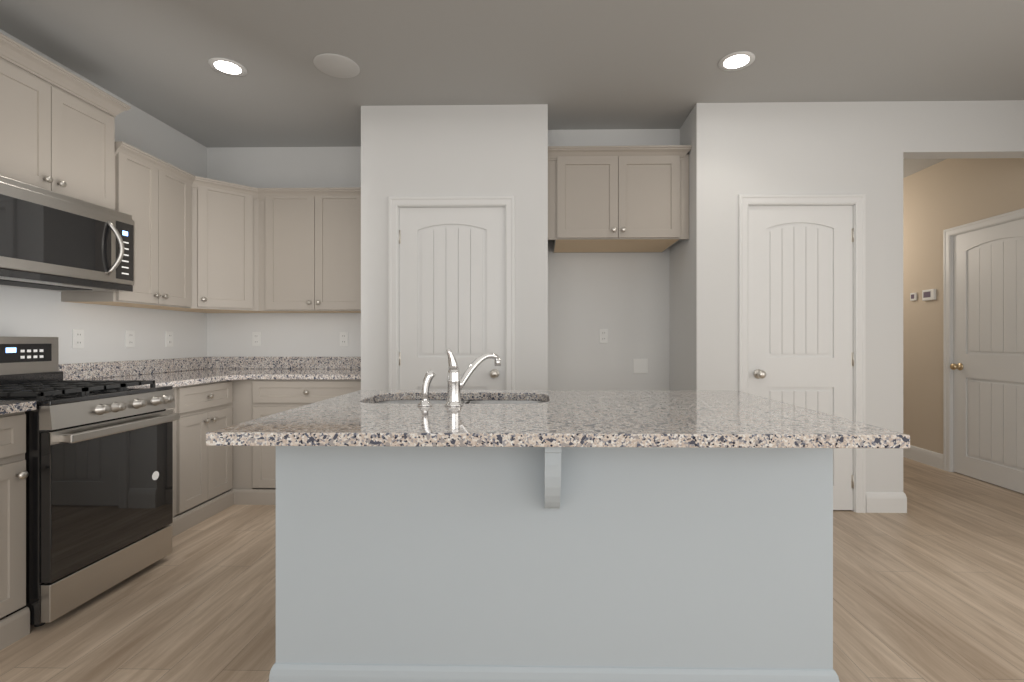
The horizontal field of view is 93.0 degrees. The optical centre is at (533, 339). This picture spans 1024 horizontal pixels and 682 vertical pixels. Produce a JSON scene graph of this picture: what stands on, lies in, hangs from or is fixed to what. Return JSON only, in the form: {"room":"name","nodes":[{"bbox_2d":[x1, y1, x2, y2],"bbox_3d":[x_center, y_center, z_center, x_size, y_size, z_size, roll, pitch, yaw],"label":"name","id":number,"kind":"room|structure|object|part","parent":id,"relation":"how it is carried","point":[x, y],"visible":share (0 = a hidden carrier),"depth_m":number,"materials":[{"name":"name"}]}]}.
{"room":"kitchen","nodes":[
{"label":"kitchen","id":0,"kind":"room"},
{"bbox_2d":[0,29,206,363],"bbox_3d":[-2.816,-0.220,0.284,0.100,2.740,7.670,0,0,1],"label":"wall","id":1,"kind":"structure","parent":0,"point":[25,312],"depth_m":3.21,"materials":[{"name":"white paint"}]},
{"bbox_2d":[0,33,123,212],"bbox_3d":[-2.559,-1.042,2.413,0.334,0.639,0.755,0,0,1],"label":"upper cabinet","id":2,"kind":"object","parent":1,"relation":"attached to","point":[57,130],"depth_m":2.44,"materials":[{"name":"beige paint"}]},
{"bbox_2d":[0,176,134,291],"bbox_3d":[-2.475,-0.491,2.411,0.497,0.441,0.747,0,0,1],"label":"over-the-range microwave","id":3,"kind":"object","parent":2,"relation":"attached to","point":[53,241],"visible":1,"depth_m":2.37,"materials":[{"name":"silver metal"}]},
{"bbox_2d":[72,329,83,348],"bbox_3d":[-2.715,-0.005,2.898,0.009,0.115,0.070,0,0,1],"label":"electrical outlet","id":4,"kind":"object","parent":1,"relation":"attached to","point":[77,338],"visible":1,"depth_m":2.89,"materials":[{"name":"white plastic"}]},
{"bbox_2d":[61,142,191,308],"bbox_3d":[-2.552,-0.680,3.099,0.324,0.919,0.611,0,0,1],"label":"upper cabinet","id":5,"kind":"object","parent":1,"relation":"attached to","point":[157,194],"depth_m":3.08,"materials":[{"name":"beige paint"}]},
{"bbox_2d":[125,330,134,347],"bbox_3d":[-2.709,-0.005,3.264,0.009,0.115,0.070,0,0,1],"label":"electrical outlet","id":6,"kind":"object","parent":1,"relation":"attached to","point":[129,338],"visible":1,"depth_m":3.26,"materials":[{"name":"white plastic"}]},
{"bbox_2d":[59,357,207,379],"bbox_3d":[-2.713,0.190,2.582,0.020,0.100,2.868,0,0,1],"label":"backsplash","id":7,"kind":"structure","parent":1,"relation":"attached to","point":[76,371],"depth_m":3.22,"materials":[{"name":"grey stone"}]},
{"bbox_2d":[166,331,172,346],"bbox_3d":[-2.703,-0.005,3.608,0.009,0.115,0.070,0,0,1],"label":"electrical outlet","id":8,"kind":"object","parent":1,"relation":"attached to","point":[169,338],"visible":1,"depth_m":3.60,"materials":[{"name":"white plastic"}]},
{"bbox_2d":[207,146,669,389],"bbox_3d":[-0.745,-0.220,4.034,3.910,2.740,0.100,0,0,1],"label":"wall","id":9,"kind":"structure","parent":0,"point":[623,299],"depth_m":3.97,"materials":[{"name":"white paint"}]},
{"bbox_2d":[161,175,263,312],"bbox_3d":[-2.375,-0.680,3.706,0.658,0.919,0.608,0,0,1],"label":"upper cabinet","id":10,"kind":"object","parent":9,"relation":"attached to","point":[205,245],"depth_m":3.55,"materials":[{"name":"beige paint"}]},
{"bbox_2d":[252,332,260,345],"bbox_3d":[-2.284,-0.005,4.006,0.070,0.115,0.009,0,0,1],"label":"electrical outlet","id":11,"kind":"object","parent":9,"relation":"attached to","point":[256,338],"visible":1,"depth_m":4.00,"materials":[{"name":"white plastic"}]},
{"bbox_2d":[208,357,360,368],"bbox_3d":[-1.921,0.190,3.992,1.516,0.100,0.020,0,0,1],"label":"backsplash","id":12,"kind":"structure","parent":9,"relation":"attached to","point":[213,362],"depth_m":3.98,"materials":[{"name":"grey stone"}]},
{"bbox_2d":[264,187,360,312],"bbox_3d":[-1.677,-0.680,3.836,0.829,0.919,0.324,0,0,1],"label":"upper cabinet","id":13,"kind":"object","parent":9,"relation":"attached to","point":[312,236],"depth_m":3.68,"materials":[{"name":"beige paint"}]},
{"bbox_2d":[340,332,347,345],"bbox_3d":[-1.559,-0.005,3.993,0.070,0.115,0.009,0,0,1],"label":"electrical outlet","id":14,"kind":"object","parent":9,"relation":"attached to","point":[343,338],"visible":1,"depth_m":3.99,"materials":[{"name":"white plastic"}]},
{"bbox_2d":[599,329,607,342],"bbox_3d":[0.573,-0.030,3.956,0.070,0.115,0.009,0,0,1],"label":"outlet","id":15,"kind":"object","parent":9,"relation":"attached to","point":[603,335],"visible":1,"depth_m":3.95,"materials":[{"name":"white plastic"}]},
{"bbox_2d":[548,145,691,252],"bbox_3d":[0.609,-1.030,3.668,1.005,0.641,0.580,0,0,1],"label":"upper cabinet","id":16,"kind":"object","parent":9,"relation":"attached to","point":[618,199],"visible":1,"depth_m":3.42,"materials":[{"name":"beige paint"}]},
{"bbox_2d":[633,359,647,372],"bbox_3d":[0.872,0.215,3.952,0.118,0.118,0.006,0,0,1],"label":"electrical outlet plate","id":17,"kind":"object","parent":9,"relation":"attached to","point":[640,365],"visible":1,"depth_m":3.95,"materials":[{"name":"white plastic"}]},
{"bbox_2d":[0,457,1023,681],"bbox_3d":[0.420,1.175,1.443,6.530,0.050,10.100,0,0,1],"label":"floor","id":18,"kind":"structure","parent":0,"point":[928,586],"depth_m":2.10,"materials":[{"name":"wood"}]},
{"bbox_2d":[0,413,29,649],"bbox_3d":[-2.359,0.713,1.524,0.765,0.875,0.766,0,0,1],"label":"base cabinet","id":19,"kind":"object","parent":18,"relation":"on","point":[13,473],"depth_m":1.84,"materials":[{"name":"beige paint"}]},
{"bbox_2d":[0,401,35,416],"bbox_3d":[-2.345,0.258,1.524,0.793,0.035,0.766,0,0,1],"label":"countertop","id":20,"kind":"structure","parent":19,"relation":"on","point":[6,407],"depth_m":1.84,"materials":[{"name":"grey stone"}]},
{"bbox_2d":[0,337,179,626],"bbox_3d":[-2.276,0.568,2.235,0.883,1.165,0.642,0,0,1],"label":"range","id":21,"kind":"object","parent":18,"relation":"on","point":[99,485],"visible":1,"depth_m":2.13,"materials":[{"name":"silver metal"}]},
{"bbox_2d":[169,393,175,536],"bbox_3d":[-2.421,0.713,2.719,0.600,0.875,0.305,0,0,1],"label":"base cabinet","id":22,"kind":"object","parent":18,"relation":"on","point":[174,409],"depth_m":2.87,"materials":[{"name":"beige paint"}]},
{"bbox_2d":[176,393,235,534],"bbox_3d":[-2.404,0.713,3.132,0.619,0.875,0.519,0,0,1],"label":"base cabinet","id":23,"kind":"object","parent":18,"relation":"on","point":[213,393],"depth_m":3.08,"materials":[{"name":"beige paint"}]},
{"bbox_2d":[88,369,360,392],"bbox_3d":[-1.943,0.258,3.280,1.536,0.035,1.444,0,0,1],"label":"countertop","id":24,"kind":"structure","parent":23,"relation":"on","point":[188,380],"depth_m":3.36,"materials":[{"name":"grey stone"}]},
{"bbox_2d":[236,393,247,504],"bbox_3d":[-2.404,0.713,3.701,0.600,0.875,0.619,0,0,1],"label":"base cabinet","id":25,"kind":"object","parent":18,"relation":"on","point":[241,398],"depth_m":3.40,"materials":[{"name":"beige paint"}]},
{"bbox_2d":[248,381,360,504],"bbox_3d":[-1.566,0.713,3.686,0.797,0.875,0.619,0,0,1],"label":"base cabinet","id":26,"kind":"object","parent":18,"relation":"on","point":[261,459],"depth_m":3.38,"materials":[{"name":"beige paint"}]},
{"bbox_2d":[269,448,839,681],"bbox_3d":[0.061,0.712,1.794,1.746,0.875,1.018,0,0,1],"label":"kitchen island","id":27,"kind":"object","parent":18,"relation":"on","point":[454,532],"depth_m":1.50,"materials":[{"name":"grey paint"}]},
{"bbox_2d":[206,390,909,447],"bbox_3d":[0.061,0.257,1.777,1.800,0.035,1.075,0,0,1],"label":"island countertop","id":28,"kind":"structure","parent":27,"relation":"on","point":[572,418],"depth_m":1.37,"materials":[{"name":"grey stone"}]},
{"bbox_2d":[414,348,500,407],"bbox_3d":[-0.274,0.136,1.822,0.292,0.208,0.170,0,0,1],"label":"faucet","id":29,"kind":"object","parent":28,"relation":"on","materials":[{"name":"silver metal"}]},
{"bbox_2d":[370,396,549,403],"bbox_3d":[-0.310,0.370,2.016,0.798,0.215,0.428,0,0,1],"label":"sink","id":30,"kind":"object","parent":28,"relation":"in","point":[381,399],"depth_m":2.20,"materials":[{"name":"grey stone"}]},
{"bbox_2d":[0,0,1023,177],"bbox_3d":[0.420,-1.640,1.443,6.530,0.100,10.100,0,0,1],"label":"ceiling","id":31,"kind":"structure","parent":0,"point":[606,64],"depth_m":2.72,"materials":[{"name":"grey paint"}]},
{"bbox_2d":[208,57,246,76],"bbox_3d":[-1.781,-1.588,2.832,0.196,0.004,0.196,0,0,1],"label":"recessed light","id":32,"kind":"object","parent":31,"relation":"in","point":[225,66],"visible":1,"depth_m":2.83,"materials":[{"name":"white paint"}]},
{"bbox_2d":[313,53,359,77],"bbox_3d":[-1.141,-1.587,2.820,0.252,0.006,0.252,0,0,1],"label":"speaker","id":33,"kind":"object","parent":31,"relation":"attached to","point":[336,65],"visible":1,"depth_m":2.81},
{"bbox_2d":[718,51,754,70],"bbox_3d":[1.159,-1.588,2.770,0.196,0.004,0.196,0,0,1],"label":"recessed light","id":34,"kind":"object","parent":31,"relation":"in","point":[738,60],"visible":1,"depth_m":2.77,"materials":[{"name":"white paint"}]},
{"bbox_2d":[548,129,679,145],"bbox_3d":[0.607,-1.450,3.815,1.000,0.280,0.290,0,0,1],"label":"wall","id":35,"kind":"structure","parent":0,"point":[619,137],"depth_m":3.67,"materials":[{"name":"white paint"}]},
{"bbox_2d":[670,111,691,389],"bbox_3d":[1.154,-0.220,3.655,0.100,2.740,0.590,0,0,1],"label":"wall","id":36,"kind":"structure","parent":0,"point":[680,314],"depth_m":3.59,"materials":[{"name":"white paint"}]},
{"bbox_2d":[361,100,1023,491],"bbox_3d":[1.223,-0.220,3.319,4.790,2.740,0.120,0,0,1],"label":"wall","id":37,"kind":"structure","parent":0,"point":[879,154],"depth_m":3.26,"materials":[{"name":"white paint"}]},
{"bbox_2d":[388,196,514,389],"bbox_3d":[-0.552,0.090,3.331,0.858,2.119,0.119,0,0,1],"label":"door frame","id":38,"kind":"structure","parent":37,"relation":"attached to","point":[395,203],"depth_m":3.28,"materials":[{"name":"white paint"}]},
{"bbox_2d":[399,207,504,389],"bbox_3d":[-0.570,0.121,3.284,0.755,2.042,0.108,0,0,1],"label":"pantry door","id":39,"kind":"structure","parent":37,"relation":"in","point":[452,278],"depth_m":3.31,"materials":[{"name":"white paint"}]},
{"bbox_2d":[738,194,865,512],"bbox_3d":[1.792,0.090,3.269,0.838,2.119,0.161,0,0,1],"label":"door","id":40,"kind":"structure","parent":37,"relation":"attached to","point":[857,202],"depth_m":3.26,"materials":[{"name":"white paint"}]},
{"bbox_3d":[1.798,0.121,3.242,0.713,2.042,0.108,0,0,1],"label":"closet door","id":41,"kind":"part","parent":40,"relation":"part of","materials":[{"name":"white wood"}]},
{"bbox_2d":[866,492,906,512],"bbox_3d":[2.353,1.083,3.533,0.266,0.134,0.614,0,0,1],"label":"baseboard","id":42,"kind":"structure","parent":37,"relation":"attached to","point":[886,502],"depth_m":3.23,"materials":[{"name":"white paint"}]},
{"bbox_2d":[903,158,1023,453],"bbox_3d":[3.696,-0.220,4.919,0.100,2.740,3.035,0,0,1],"label":"wall","id":43,"kind":"structure","parent":0,"point":[926,206],"depth_m":4.43,"materials":[{"name":"beige paint"}]},
{"bbox_2d":[910,293,916,300],"bbox_3d":[3.631,-0.410,4.637,0.020,0.076,0.070,0,0,1],"label":"sensor","id":44,"kind":"object","parent":43,"relation":"attached to","point":[913,296],"visible":1,"depth_m":4.62,"materials":[{"name":"white plastic"}]},
{"bbox_2d":[903,445,942,469],"bbox_3d":[3.646,1.083,5.314,0.014,0.134,2.047,0,0,1],"label":"baseboard","id":45,"kind":"structure","parent":43,"relation":"attached to","point":[925,456],"depth_m":4.50,"materials":[{"name":"white paint"}]},
{"bbox_2d":[922,289,935,300],"bbox_3d":[3.625,-0.410,4.447,0.026,0.100,0.140,0,0,1],"label":"thermostat","id":46,"kind":"object","parent":43,"relation":"attached to","point":[929,294],"visible":0.98,"depth_m":4.43,"materials":[{"name":"white plastic"}]},
{"bbox_2d":[943,208,1023,471],"bbox_3d":[3.668,0.090,3.812,0.119,2.119,0.948,0,0,1],"label":"door frame","id":47,"kind":"structure","parent":43,"relation":"attached to","point":[949,234],"depth_m":4.23,"materials":[{"name":"white paint"}]},
{"bbox_2d":[950,218,1023,493],"bbox_3d":[3.620,0.121,3.806,0.108,2.042,0.823,0,0,1],"label":"hall door","id":48,"kind":"structure","parent":43,"relation":"in","point":[987,366],"depth_m":3.88,"materials":[{"name":"white paint"}]}
]}

